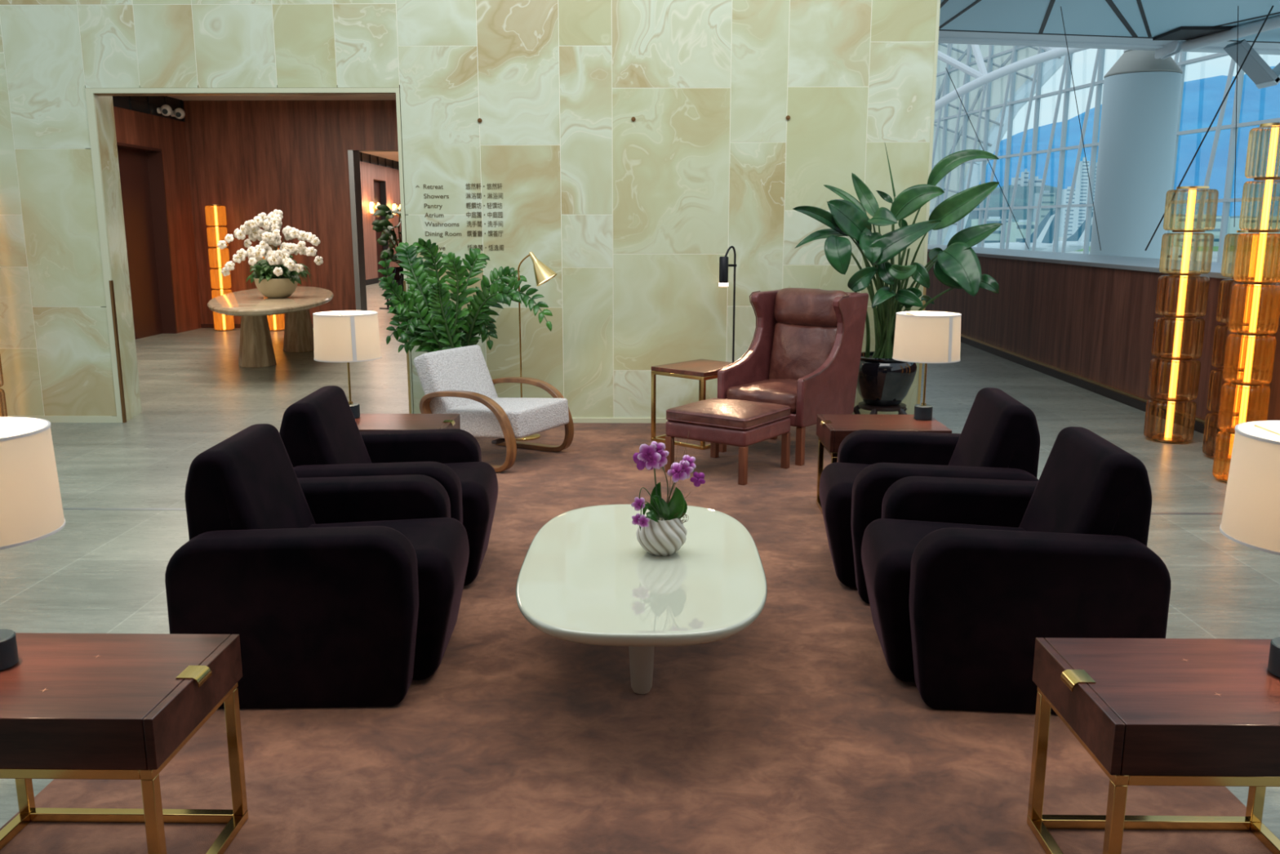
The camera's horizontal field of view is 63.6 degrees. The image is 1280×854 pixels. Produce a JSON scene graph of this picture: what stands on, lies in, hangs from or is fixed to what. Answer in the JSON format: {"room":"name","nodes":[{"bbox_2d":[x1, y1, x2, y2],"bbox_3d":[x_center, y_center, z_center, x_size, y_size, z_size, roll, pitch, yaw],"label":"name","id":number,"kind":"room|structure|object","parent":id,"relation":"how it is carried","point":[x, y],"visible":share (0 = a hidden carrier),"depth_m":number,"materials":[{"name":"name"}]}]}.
{"room":"airport lounge","nodes":[
{"label":"airport lounge","id":0,"kind":"room"},
{"bbox_2d":[113,106,201,333],"bbox_3d":[-6.856,-2.560,11.896,0.340,3.500,7.490,0,11,1],"label":"wall","id":1,"kind":"structure","parent":0,"point":[132,127],"depth_m":14.81,"materials":[{"name":"brown wood"}]},
{"bbox_2d":[117,147,162,339],"bbox_3d":[-6.873,-2.436,13.724,0.050,2.560,1.750,0,11,1],"label":"door","id":2,"kind":"structure","parent":1,"relation":"in","point":[133,164],"depth_m":14.16,"materials":[{"name":"red wood"}]},
{"bbox_2d":[116,142,177,333],"bbox_3d":[-6.757,-2.435,13.722,0.202,2.560,1.750,0,11,1],"label":"trim","id":3,"kind":"structure","parent":1,"relation":"attached to","point":[154,156],"depth_m":14.53,"materials":[{"name":"red wood"}]},
{"bbox_2d":[112,96,185,122],"bbox_3d":[-6.689,-3.909,11.500,0.040,0.300,7.150,0,11,1],"label":"ceiling","id":4,"kind":"structure","parent":1,"relation":"attached to","point":[146,104],"depth_m":13.94,"materials":[{"name":"black"}]},
{"bbox_2d":[156,104,172,115],"bbox_3d":[-6.528,-4.343,14.158,0.195,0.150,0.172,0,11,1],"label":"spotlight","id":5,"kind":"object","parent":1,"relation":"attached to","point":[166,110],"visible":1,"depth_m":14.12,"materials":[{"name":"white plastic"}]},
{"bbox_2d":[170,107,185,119],"bbox_3d":[-6.522,-4.419,14.550,0.195,0.150,0.172,0,11,1],"label":"security camera","id":6,"kind":"object","parent":1,"relation":"attached to","point":[178,113],"visible":0.99,"depth_m":14.52,"materials":[{"name":"white plastic"}]},
{"bbox_2d":[168,95,395,100],"bbox_3d":[-2.401,-4.086,11.363,9.178,0.100,7.815,0,11,1],"label":"ceiling","id":7,"kind":"structure","parent":0,"point":[217,97],"depth_m":14.72,"materials":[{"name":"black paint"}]},
{"bbox_2d":[183,100,398,324],"bbox_3d":[-2.341,-3.231,15.355,9.178,3.500,0.300,0,11,1],"label":"wall","id":8,"kind":"structure","parent":0,"point":[251,158],"depth_m":15.15,"materials":[{"name":"brown wood"}]},
{"bbox_2d":[347,150,367,311],"bbox_3d":[-4.227,-2.795,15.474,0.075,2.600,0.332,0,11,1],"label":"trim","id":9,"kind":"structure","parent":8,"relation":"attached to","point":[353,158],"depth_m":15.37,"materials":[{"name":"silver metal"}]},
{"bbox_2d":[360,151,398,161],"bbox_3d":[-2.455,-7.222,27.068,9.798,0.120,24.190,0,11,1],"label":"ceiling","id":10,"kind":"structure","parent":0,"point":[393,156],"depth_m":27.35,"materials":[{"name":"beige paint"}]},
{"bbox_2d":[360,161,400,279],"bbox_3d":[-7.266,-5.548,27.313,0.220,3.500,24.500,0,11,1],"label":"wall","id":11,"kind":"structure","parent":0,"point":[368,171],"depth_m":27.61,"materials":[{"name":"pink paint"}]},
{"bbox_2d":[368,201,380,217],"bbox_3d":[-6.995,-5.743,27.271,0.322,0.408,0.340,0,11,1],"label":"wall sconce","id":12,"kind":"object","parent":11,"relation":"attached to","point":[372,207],"visible":0.71,"depth_m":27.15,"materials":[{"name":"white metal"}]},
{"bbox_2d":[359,151,399,169],"bbox_3d":[-7.148,-7.066,27.185,0.050,0.230,24.230,0,11,1],"label":"trim","id":13,"kind":"structure","parent":11,"relation":"attached to","point":[365,157],"depth_m":28.07,"materials":[{"name":"black wood"}]},
{"bbox_2d":[373,180,384,281],"bbox_3d":[-7.371,-5.433,28.559,0.130,2.800,1.500,0,11,1],"label":"door","id":14,"kind":"structure","parent":11,"relation":"in","point":[376,184],"depth_m":28.81,"materials":[{"name":"red wood"}]},
{"bbox_2d":[373,178,389,276],"bbox_3d":[-7.219,-5.413,28.561,0.155,2.760,1.300,0,11,1],"label":"trim","id":15,"kind":"structure","parent":11,"relation":"attached to","point":[382,184],"depth_m":28.98,"materials":[{"name":"black"}]},
{"bbox_2d":[0,0,937,421],"bbox_3d":[-3.170,-2.161,7.868,10.600,4.250,0.453,0,11,1],"label":"wall","id":16,"kind":"structure","parent":0,"point":[634,221],"depth_m":7.61,"materials":[{"name":"stone"}]},
{"bbox_2d":[0,415,117,422],"bbox_3d":[-6.276,-0.067,8.100,4.395,0.050,0.028,0,11,1],"label":"baseboard","id":17,"kind":"structure","parent":16,"relation":"attached to","point":[113,419],"depth_m":8.06,"materials":[{"name":"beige stone"}]},
{"bbox_2d":[109,280,126,422],"bbox_3d":[-4.028,-0.576,7.963,0.016,1.100,0.030,0,11,1],"label":"trim","id":18,"kind":"structure","parent":16,"relation":"attached to","point":[111,282],"depth_m":7.95,"materials":[{"name":"brown metal"}]},
{"bbox_2d":[94,84,399,96],"bbox_3d":[-2.933,-2.489,7.637,2.380,0.060,0.113,0,11,1],"label":"trim","id":19,"kind":"structure","parent":16,"relation":"attached to","point":[124,94],"depth_m":7.61,"materials":[{"name":"beige stone"}]},
{"bbox_2d":[84,87,413,422],"bbox_3d":[-2.920,-1.259,7.811,2.318,2.500,0.018,0,11,1],"label":"trim","id":20,"kind":"structure","parent":16,"relation":"attached to","point":[90,92],"depth_m":7.66,"materials":[{"name":"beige stone"}]},
{"bbox_2d":[415,183,503,250],"bbox_3d":[-1.346,-1.569,7.719,0.648,0.494,0.004,0,11,1],"label":"sign","id":21,"kind":"object","parent":16,"relation":"attached to","point":[428,187],"visible":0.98,"depth_m":7.71,"materials":[{"name":"brown metal"}]},
{"bbox_2d":[572,417,667,422],"bbox_3d":[0.184,-0.046,7.996,3.890,0.048,0.032,0,11,1],"label":"baseboard","id":22,"kind":"structure","parent":16,"relation":"attached to","point":[575,420],"depth_m":7.99,"materials":[{"name":"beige stone"}]},
{"bbox_2d":[403,280,926,413],"bbox_3d":[0.181,-0.587,7.893,3.942,1.150,0.030,0,11,1],"label":"trim","id":23,"kind":"structure","parent":16,"relation":"attached to","point":[404,282],"depth_m":7.91,"materials":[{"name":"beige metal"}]},
{"bbox_2d":[915,0,940,404],"bbox_3d":[2.139,-2.144,7.777,0.024,4.250,0.447,0,11,1],"label":"trim","id":24,"kind":"structure","parent":16,"relation":"attached to","point":[938,6],"depth_m":7.53,"materials":[{"name":"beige stone"}]},
{"bbox_2d":[0,280,1279,839],"bbox_3d":[-2.314,-2.432,20.960,13.700,0.200,48.000,0,11,1],"label":"floor","id":25,"kind":"structure","parent":0,"point":[104,571],"depth_m":6.30,"materials":[{"name":"stone"}]},
{"bbox_2d":[0,354,7,416],"bbox_3d":[-4.978,-0.863,7.676,0.310,1.766,0.310,0,11,1],"label":"lamp","id":26,"kind":"object","parent":25,"relation":"on","point":[2,397],"visible":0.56,"depth_m":7.83,"materials":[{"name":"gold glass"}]},
{"bbox_2d":[204,204,234,330],"bbox_3d":[-6.128,-2.317,15.054,0.275,1.814,0.279,-10,15,-41],"label":"lamp","id":27,"kind":"object","parent":25,"relation":"on","point":[215,214],"visible":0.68,"depth_m":14.93,"materials":[{"name":"orange glass"}]},
{"bbox_2d":[207,285,333,367],"bbox_3d":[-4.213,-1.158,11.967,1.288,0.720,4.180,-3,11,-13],"label":"stone table","id":28,"kind":"object","parent":25,"relation":"on","point":[255,345],"visible":0.93,"depth_m":11.23,"materials":[{"name":"stone"}]},
{"bbox_2d":[217,209,323,297],"bbox_3d":[-4.060,-1.899,11.347,0.899,0.968,0.798,10,15,43],"label":"potted orchid","id":29,"kind":"object","parent":28,"relation":"on","point":[276,275],"visible":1,"depth_m":11.36,"materials":[{"name":"white plant"}]},
{"bbox_2d":[253,278,297,297],"bbox_3d":[-4.074,-1.563,11.581,0.476,0.220,0.476,0,11,1],"label":"bowl","id":30,"kind":"object","parent":29,"relation":"attached to","point":[275,287],"depth_m":11.41,"materials":[{"name":"beige ceramic"}]},
{"bbox_2d":[261,248,284,330],"bbox_3d":[-5.378,-2.021,15.099,0.279,1.214,0.277,0,11,1],"label":"lamp","id":31,"kind":"object","parent":25,"relation":"on","point":[276,322],"visible":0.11,"depth_m":15.08,"materials":[{"name":"orange glass"}]},
{"bbox_2d":[372,204,404,309],"bbox_3d":[-4.325,-3.035,18.565,0.957,1.884,1.039,0,11,1],"label":"plant","id":32,"kind":"object","parent":25,"relation":"on","point":[384,211],"visible":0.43,"depth_m":18.43,"materials":[{"name":"green plant"}]},
{"bbox_2d":[0,422,1278,853],"bbox_3d":[0.013,0.683,4.329,3.201,0.012,7.440,0,11,1],"label":"rug","id":33,"kind":"object","parent":25,"relation":"on","point":[793,731],"visible":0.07,"depth_m":3.01,"materials":[{"name":"carpet"}]},
{"bbox_2d":[0,632,248,853],"bbox_3d":[-1.290,0.798,2.386,0.611,0.500,0.452,0,11,1],"label":"side table","id":34,"kind":"object","parent":33,"relation":"on","point":[107,706],"visible":0.99,"depth_m":2.29,"materials":[{"name":"brown wood"}]},
{"bbox_2d":[0,416,65,671],"bbox_3d":[-1.481,0.277,2.319,0.341,0.551,0.341,0,11,1],"label":"table lamp","id":35,"kind":"object","parent":34,"relation":"on","point":[31,508],"visible":1,"depth_m":2.25,"materials":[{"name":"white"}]},
{"bbox_2d":[164,423,469,708],"bbox_3d":[-1.049,0.418,3.585,0.854,0.791,0.860,0,11,-2],"label":"velvet armchair","id":36,"kind":"object","parent":33,"relation":"on","point":[335,591],"visible":0.91,"depth_m":3.22,"materials":[{"name":"black fabric"}]},
{"bbox_2d":[279,385,497,585],"bbox_3d":[-1.064,0.244,4.482,0.854,0.791,0.860,0,11,-2],"label":"velvet armchair","id":37,"kind":"object","parent":33,"relation":"on","point":[321,436],"visible":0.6,"depth_m":4.30,"materials":[{"name":"black fabric"}]},
{"bbox_2d":[355,413,460,431],"bbox_3d":[-1.271,0.214,5.400,0.611,0.500,0.452,0,11,1],"label":"side table","id":38,"kind":"object","parent":33,"relation":"on","point":[366,422],"visible":0.06,"depth_m":5.34,"materials":[{"name":"brown wood"}]},
{"bbox_2d":[312,310,381,418],"bbox_3d":[-1.526,-0.321,5.403,0.341,0.551,0.341,0,11,1],"label":"table lamp","id":39,"kind":"object","parent":38,"relation":"on","point":[348,336],"visible":0.91,"depth_m":5.24,"materials":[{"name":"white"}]},
{"bbox_2d":[377,237,552,354],"bbox_3d":[-1.232,-0.627,7.336,1.224,1.416,0.652,-1,11,-5],"label":"plant","id":40,"kind":"object","parent":33,"relation":"on","point":[427,314],"visible":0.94,"depth_m":7.17,"materials":[{"name":"green plant"}]},
{"bbox_2d":[413,344,573,472],"bbox_3d":[-0.962,-0.146,6.735,0.829,0.700,0.740,6,12,27],"label":"armchair","id":41,"kind":"object","parent":33,"relation":"on","point":[455,380],"visible":0.85,"depth_m":6.59,"materials":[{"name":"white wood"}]},
{"bbox_2d":[515,251,557,440],"bbox_3d":[-0.778,-0.575,7.318,0.401,1.319,0.260,0,11,1],"label":"brass floor lamp","id":42,"kind":"object","parent":33,"relation":"on","point":[543,273],"visible":0.83,"depth_m":7.20,"materials":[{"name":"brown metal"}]},
{"bbox_2d":[515,503,767,693],"bbox_3d":[0.009,0.631,3.545,0.804,0.388,1.370,0,11,1],"label":"coffee table","id":43,"kind":"object","parent":33,"relation":"on","point":[586,576],"visible":0.98,"depth_m":3.28,"materials":[{"name":"grey paint"}]},
{"bbox_2d":[631,431,705,555],"bbox_3d":[0.081,0.226,3.497,0.207,0.426,0.193,9,14,38],"label":"potted orchid","id":44,"kind":"object","parent":43,"relation":"on","point":[662,531],"visible":1,"depth_m":3.48,"materials":[{"name":"ceramic"}]},
{"bbox_2d":[650,359,733,449],"bbox_3d":[0.440,-0.173,7.320,0.474,0.530,0.560,10,15,41],"label":"side table","id":45,"kind":"object","parent":33,"relation":"on","point":[702,370],"visible":0.62,"depth_m":7.17,"materials":[{"name":"red wood"}]},
{"bbox_2d":[719,245,736,362],"bbox_3d":[0.681,-0.648,7.606,0.217,1.354,0.200,0,11,1],"label":"reading lamp","id":46,"kind":"object","parent":33,"relation":"on","point":[723,260],"visible":0.79,"depth_m":7.46,"materials":[{"name":"black metal"}]},
{"bbox_2d":[665,397,791,484],"bbox_3d":[0.548,0.060,6.395,0.578,0.424,0.578,8,14,35],"label":"footstool","id":47,"kind":"object","parent":33,"relation":"on","point":[741,424],"visible":0.98,"depth_m":6.20,"materials":[{"name":"leather"}]},
{"bbox_2d":[666,397,790,430],"bbox_3d":[0.548,-0.086,6.367,0.574,0.129,0.577,8,14,35],"label":"cushion","id":48,"kind":"object","parent":47,"relation":"on","point":[713,414],"depth_m":6.21,"materials":[{"name":"leather"}]},
{"bbox_2d":[716,288,868,466],"bbox_3d":[1.017,-0.377,6.930,0.702,1.078,0.788,9,14,40],"label":"chair","id":49,"kind":"object","parent":33,"relation":"on","point":[804,354],"visible":0.94,"depth_m":6.88,"materials":[{"name":"leather"}]},
{"bbox_2d":[726,378,797,413],"bbox_3d":[0.971,-0.215,6.908,0.559,0.187,0.648,9,14,40],"label":"seat cushion","id":50,"kind":"object","parent":49,"relation":"on","point":[777,391],"depth_m":6.73,"materials":[{"name":"leather"}]},
{"bbox_2d":[768,322,836,379],"bbox_3d":[1.149,-0.491,7.064,0.548,0.442,0.221,9,14,40],"label":"cushion","id":51,"kind":"object","parent":49,"relation":"on","point":[796,349],"depth_m":7.01,"materials":[{"name":"leather"}]},
{"bbox_2d":[816,413,951,514],"bbox_3d":[1.243,0.217,5.380,0.611,0.500,0.452,0,11,1],"label":"side table","id":52,"kind":"object","parent":33,"relation":"on","point":[832,429],"visible":0.38,"depth_m":5.31,"materials":[{"name":"brown wood"}]},
{"bbox_2d":[892,311,961,420],"bbox_3d":[1.485,-0.313,5.365,0.341,0.551,0.341,0,11,1],"label":"table lamp","id":53,"kind":"object","parent":52,"relation":"on","point":[926,337],"visible":1,"depth_m":5.21,"materials":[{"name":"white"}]},
{"bbox_2d":[792,143,1002,414],"bbox_3d":[1.728,-0.943,7.248,1.471,2.057,0.714,0,11,1],"label":"potted strelitzia","id":54,"kind":"object","parent":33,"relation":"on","point":[883,382],"visible":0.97,"depth_m":7.06,"materials":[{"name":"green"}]},
{"bbox_2d":[856,351,916,406],"bbox_3d":[1.762,-0.345,7.474,0.462,0.356,0.462,0,11,1],"label":"pot","id":55,"kind":"object","parent":54,"relation":"attached to","point":[883,380],"depth_m":7.31,"materials":[{"name":"black ceramic"}]},
{"bbox_2d":[818,387,1039,604],"bbox_3d":[1.218,0.251,4.447,0.854,0.791,0.860,1,11,6],"label":"velvet armchair","id":56,"kind":"object","parent":33,"relation":"on","point":[999,438],"visible":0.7,"depth_m":4.25,"materials":[{"name":"black fabric"}]},
{"bbox_2d":[861,426,1170,714],"bbox_3d":[1.218,0.425,3.550,0.854,0.791,0.860,1,11,5],"label":"velvet armchair","id":57,"kind":"object","parent":33,"relation":"on","point":[963,576],"visible":0.88,"depth_m":3.19,"materials":[{"name":"black fabric"}]},
{"bbox_2d":[1026,637,1279,853],"bbox_3d":[1.262,0.804,2.356,0.611,0.500,0.452,0,11,1],"label":"side table","id":58,"kind":"object","parent":33,"relation":"on","point":[1183,712],"visible":0.99,"depth_m":2.25,"materials":[{"name":"brown wood"}]},
{"bbox_2d":[1219,420,1279,677],"bbox_3d":[1.467,0.286,2.273,0.341,0.551,0.341,-4,12,-20],"label":"table lamp","id":59,"kind":"object","parent":58,"relation":"on","point":[1251,517],"visible":1,"depth_m":2.21,"materials":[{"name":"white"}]},
{"bbox_2d":[62,507,1222,514],"bbox_3d":[-2.364,0.450,5.584,13.100,0.012,0.035,0,11,1],"label":"trim","id":60,"kind":"structure","parent":25,"relation":"in","point":[96,508],"depth_m":5.59,"materials":[{"name":"silver metal"}]},
{"bbox_2d":[1143,186,1218,442],"bbox_3d":[3.781,-0.776,7.225,0.321,1.766,0.321,0,11,1],"label":"lamp","id":61,"kind":"object","parent":25,"relation":"on","point":[1159,325],"visible":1,"depth_m":7.23,"materials":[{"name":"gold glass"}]},
{"bbox_2d":[1202,230,1279,460],"bbox_3d":[3.907,-0.522,6.681,0.346,1.474,0.346,0,11,1],"label":"lamp","id":62,"kind":"object","parent":25,"relation":"on","point":[1207,449],"visible":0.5,"depth_m":6.70,"materials":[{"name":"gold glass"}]},
{"bbox_2d":[1212,122,1279,482],"bbox_3d":[3.577,-0.691,6.002,0.250,2.065,0.250,-9,14,-38],"label":"lamp","id":63,"kind":"object","parent":25,"relation":"on","point":[1246,382],"visible":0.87,"depth_m":6.01,"materials":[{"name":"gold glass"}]},
{"bbox_2d":[924,251,1279,426],"bbox_3d":[4.655,-2.632,18.261,0.520,1.050,43.000,0,11,1],"label":"wall","id":64,"kind":"structure","parent":0,"point":[1095,323],"depth_m":9.72,"materials":[{"name":"brown wood"}]},
{"bbox_2d":[945,67,1028,248],"bbox_3d":[5.205,-3.996,15.441,1.408,2.634,0.010,0,11,1],"label":"steel cable","id":65,"kind":"object","parent":64,"relation":"attached to","point":[945,68],"visible":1,"depth_m":15.44,"materials":[{"name":"black metal"}]},
{"bbox_2d":[960,333,1222,428],"bbox_3d":[4.378,-2.112,18.366,0.035,0.018,43.000,0,11,1],"label":"trim","id":66,"kind":"structure","parent":64,"relation":"attached to","point":[1198,419],"depth_m":9.86,"materials":[{"name":"gold metal"}]},
{"bbox_2d":[960,336,1230,443],"bbox_3d":[4.365,-2.069,18.375,0.060,0.070,43.000,0,11,1],"label":"baseboard","id":67,"kind":"structure","parent":64,"relation":"attached to","point":[1199,427],"depth_m":9.80,"materials":[{"name":"black"}]},
{"bbox_2d":[927,244,1279,280],"bbox_3d":[4.955,-3.167,18.152,1.180,0.040,42.994,0,11,1],"label":"trim","id":68,"kind":"structure","parent":64,"relation":"on","point":[1137,264],"depth_m":10.08,"materials":[{"name":"grey stone"}]},
{"bbox_2d":[929,43,1279,262],"bbox_3d":[14.087,-10.010,40.612,0.170,13.290,48.764,-2,11,-8],"label":"window","id":69,"kind":"structure","parent":0,"point":[1227,199],"depth_m":36.20,"materials":[{"name":"silver metal"}]},
{"bbox_2d":[931,44,952,170],"bbox_3d":[12.855,-10.815,45.283,1.112,12.009,0.171,4,12,18],"label":"strut","id":70,"kind":"object","parent":69,"relation":"attached to","point":[950,45],"visible":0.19,"depth_m":44.67,"materials":[{"name":"silver metal"}]},
{"bbox_2d":[938,44,971,244],"bbox_3d":[13.143,-10.453,43.413,1.112,12.009,0.171,4,12,18],"label":"strut","id":71,"kind":"object","parent":69,"relation":"attached to","point":[970,46],"visible":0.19,"depth_m":42.98,"materials":[{"name":"silver metal"}]},
{"bbox_2d":[960,44,993,231],"bbox_3d":[13.432,-10.090,41.543,1.112,12.009,0.171,4,12,18],"label":"strut","id":72,"kind":"object","parent":69,"relation":"attached to","point":[991,46],"visible":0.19,"depth_m":41.08,"materials":[{"name":"silver metal"}]},
{"bbox_2d":[981,45,1016,247],"bbox_3d":[13.721,-9.728,39.673,1.112,12.009,0.171,4,12,18],"label":"strut","id":73,"kind":"object","parent":69,"relation":"attached to","point":[1014,46],"visible":0.38,"depth_m":39.36,"materials":[{"name":"silver metal"}]},
{"bbox_2d":[934,44,1089,112],"bbox_3d":[8.552,-8.600,23.270,7.370,3.686,1.469,4,12,18],"label":"truss","id":74,"kind":"object","parent":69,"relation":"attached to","point":[983,77],"visible":0.3,"depth_m":23.04,"materials":[{"name":"white metal"}]},
{"bbox_2d":[1004,47,1041,248],"bbox_3d":[14.010,-9.365,37.803,1.112,12.009,0.171,4,12,18],"label":"strut","id":75,"kind":"object","parent":69,"relation":"attached to","point":[1039,51],"visible":0.46,"depth_m":37.67,"materials":[{"name":"silver metal"}]},
{"bbox_2d":[1031,54,1068,250],"bbox_3d":[14.299,-9.003,35.933,1.112,12.009,0.171,4,12,18],"label":"strut","id":76,"kind":"object","parent":69,"relation":"attached to","point":[1065,62],"visible":0.49,"depth_m":35.82,"materials":[{"name":"silver metal"}]},
{"bbox_2d":[1061,48,1101,253],"bbox_3d":[14.588,-8.640,34.063,1.112,12.009,0.171,4,12,18],"label":"strut","id":77,"kind":"object","parent":69,"relation":"attached to","point":[1098,53],"visible":0.49,"depth_m":33.97,"materials":[{"name":"silver metal"}]},
{"bbox_2d":[1191,58,1235,261],"bbox_3d":[15.569,-7.408,27.704,1.112,12.009,0.171,4,12,18],"label":"strut","id":78,"kind":"object","parent":69,"relation":"attached to","point":[1233,63],"visible":0.49,"depth_m":27.77,"materials":[{"name":"silver metal"}]},
{"bbox_2d":[1255,121,1279,264],"bbox_3d":[15.910,-6.981,25.500,1.112,12.009,0.171,4,12,18],"label":"strut","id":79,"kind":"object","parent":69,"relation":"attached to","point":[1259,221],"visible":0.19,"depth_m":25.90,"materials":[{"name":"silver metal"}]},
{"bbox_2d":[938,0,1279,43],"bbox_3d":[11.487,-5.667,13.313,19.200,0.178,7.416,-2,11,-10],"label":"ceiling","id":80,"kind":"structure","parent":0,"point":[1135,19],"depth_m":14.64,"materials":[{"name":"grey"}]},
{"bbox_2d":[1060,6,1101,250],"bbox_3d":[6.149,-4.122,14.382,0.828,3.282,0.010,0,11,1],"label":"steel cable","id":81,"kind":"object","parent":80,"relation":"hanging from","point":[1060,6],"visible":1,"depth_m":14.37,"materials":[{"name":"black metal"}]},
{"bbox_2d":[937,31,1279,55],"bbox_3d":[11.331,-6.486,17.281,18.000,0.440,0.590,-2,11,-10],"label":"ceiling beam","id":82,"kind":"structure","parent":80,"relation":"attached to","point":[944,37],"depth_m":16.48,"materials":[{"name":"white metal"}]},
{"bbox_2d":[1144,5,1274,250],"bbox_3d":[7.899,-4.116,14.355,1.438,3.288,0.022,0,11,1],"label":"steel cable","id":83,"kind":"object","parent":80,"relation":"hanging from","point":[1272,7],"visible":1,"depth_m":14.31,"materials":[{"name":"black metal"}]},
{"bbox_2d":[1152,15,1279,59],"bbox_3d":[8.777,-5.891,15.429,1.332,0.273,3.256,0,11,1],"label":"strut","id":84,"kind":"object","parent":80,"relation":"attached to","point":[1191,38],"visible":0.91,"depth_m":15.72,"materials":[{"name":"white metal"}]},
{"bbox_2d":[1234,5,1238,226],"bbox_3d":[8.161,-4.239,14.123,0.009,2.951,0.413,-1,11,-6],"label":"steel cable","id":85,"kind":"object","parent":80,"relation":"hanging from","point":[1237,6],"visible":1,"depth_m":14.12,"materials":[{"name":"black metal"}]},
{"bbox_2d":[1223,39,1279,88],"bbox_3d":[9.974,-5.756,16.244,1.354,0.775,0.500,0,11,1],"label":"bracket","id":86,"kind":"object","parent":80,"relation":"attached to","point":[1255,67],"visible":0.99,"depth_m":16.18,"materials":[{"name":"silver metal"}]},
{"label":"outside","id":87,"kind":"structure","parent":0,"visible":0},
{"bbox_2d":[964,185,1257,229],"bbox_3d":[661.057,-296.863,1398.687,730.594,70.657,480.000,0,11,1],"label":"hill","id":88,"kind":"structure","parent":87,"point":[1021,199],"depth_m":1281.73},
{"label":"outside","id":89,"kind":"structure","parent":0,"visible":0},
{"bbox_2d":[1058,236,1278,266],"bbox_3d":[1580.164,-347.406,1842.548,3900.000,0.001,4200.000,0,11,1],"label":"apron","id":90,"kind":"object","parent":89,"point":[1199,254],"depth_m":335.18,"materials":[{"name":"grey concrete"}]},
{"bbox_2d":[971,216,1012,243],"bbox_3d":[162.116,-89.947,477.052,13.516,14.082,16.260,0,11,1],"label":"terminal building","id":91,"kind":"structure","parent":90,"relation":"on","point":[995,237],"depth_m":469.68,"materials":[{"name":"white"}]},
{"bbox_2d":[973,210,1055,251],"bbox_3d":[86.693,-45.672,246.440,25.063,11.699,14.000,2,11,13],"label":"airliner","id":92,"kind":"object","parent":90,"relation":"on","point":[1045,236],"visible":0.39,"depth_m":244.21,"materials":[{"name":"white metal"}]},
{"bbox_2d":[1004,219,1035,242],"bbox_3d":[167.945,-85.104,456.065,8.752,12.560,13.401,0,11,1],"label":"terminal building","id":93,"kind":"structure","parent":90,"relation":"on","point":[1015,236],"depth_m":449.82,"materials":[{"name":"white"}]},
{"bbox_2d":[1020,168,1029,186],"bbox_3d":[525.294,-308.932,1414.768,6.621,87.236,12.123,0,11,1],"label":"tower block","id":94,"kind":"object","parent":90,"relation":"on","point":[1024,175],"visible":0.29,"depth_m":1403.93,"materials":[{"name":"white"}]},
{"bbox_2d":[1031,191,1055,224],"bbox_3d":[268.831,-140.522,688.272,9.056,33.012,13.584,0,11,1],"label":"office building","id":95,"kind":"structure","parent":90,"relation":"on","point":[1048,198],"depth_m":680.89,"materials":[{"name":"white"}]},
{"bbox_2d":[1040,212,1093,252],"bbox_3d":[107.090,-50.367,270.667,25.063,11.699,14.000,2,11,13],"label":"airliner","id":96,"kind":"object","parent":90,"relation":"on","point":[1075,242],"visible":0.27,"depth_m":268.80,"materials":[{"name":"white metal"}]},
{"bbox_2d":[1058,186,1075,237],"bbox_3d":[404.926,-203.967,979.405,9.132,46.803,13.630,0,11,1],"label":"tower block","id":97,"kind":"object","parent":90,"relation":"on","point":[1065,193],"visible":0.67,"depth_m":974.61,"materials":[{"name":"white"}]},
{"bbox_2d":[1072,157,1089,234],"bbox_3d":[454.207,-236.729,1063.431,7.466,79.158,12.630,0,11,1],"label":"tower block","id":98,"kind":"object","parent":90,"relation":"on","point":[1082,181],"visible":0.77,"depth_m":1058.19,"materials":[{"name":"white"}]},
{"bbox_2d":[1089,49,1182,258],"bbox_3d":[8.596,-0.411,18.729,1.220,12.680,1.220,0,11,1],"label":"column","id":99,"kind":"structure","parent":90,"relation":"on","point":[1141,91],"depth_m":17.45,"materials":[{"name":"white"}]},
{"bbox_2d":[1167,246,1182,257],"bbox_3d":[167.589,-54.626,322.868,5.700,3.400,2.100,0,11,1],"label":"truck","id":100,"kind":"object","parent":90,"relation":"on","point":[1176,251],"visible":0.61,"depth_m":321.86,"materials":[{"name":"white"}]},
{"bbox_2d":[1168,214,1230,246],"bbox_3d":[275.590,-98.696,518.352,26.910,15.545,24.296,0,11,1],"label":"terminal building","id":101,"kind":"structure","parent":90,"relation":"on","point":[1180,224],"depth_m":506.73,"materials":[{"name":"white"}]},
{"bbox_2d":[1228,216,1279,245],"bbox_3d":[324.876,-102.861,541.453,41.096,14.933,32.807,0,11,1],"label":"terminal building","id":102,"kind":"structure","parent":90,"relation":"on","point":[1232,229],"depth_m":526.15,"materials":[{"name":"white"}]},
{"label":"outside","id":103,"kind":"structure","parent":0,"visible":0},
{"bbox_2d":[1074,245,1279,251],"bbox_3d":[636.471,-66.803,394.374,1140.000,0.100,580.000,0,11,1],"label":"grass","id":104,"kind":"structure","parent":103,"point":[1271,247],"depth_m":456.79,"materials":[{"name":"green plant"}]},
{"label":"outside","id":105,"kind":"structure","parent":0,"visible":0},
{"bbox_2d":[979,66,1279,216],"bbox_3d":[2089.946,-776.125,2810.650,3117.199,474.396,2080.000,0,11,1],"label":"mountain","id":106,"kind":"structure","parent":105,"point":[1202,99],"depth_m":2366.11},
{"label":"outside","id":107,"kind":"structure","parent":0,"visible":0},
{"bbox_2d":[928,43,1074,244],"bbox_3d":[18.897,-20.492,60.331,20.757,20.521,3.977,3,11,17],"label":"vault","id":108,"kind":"object","parent":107,"point":[1024,77],"visible":0.19,"depth_m":59.68,"materials":[{"name":"white"}]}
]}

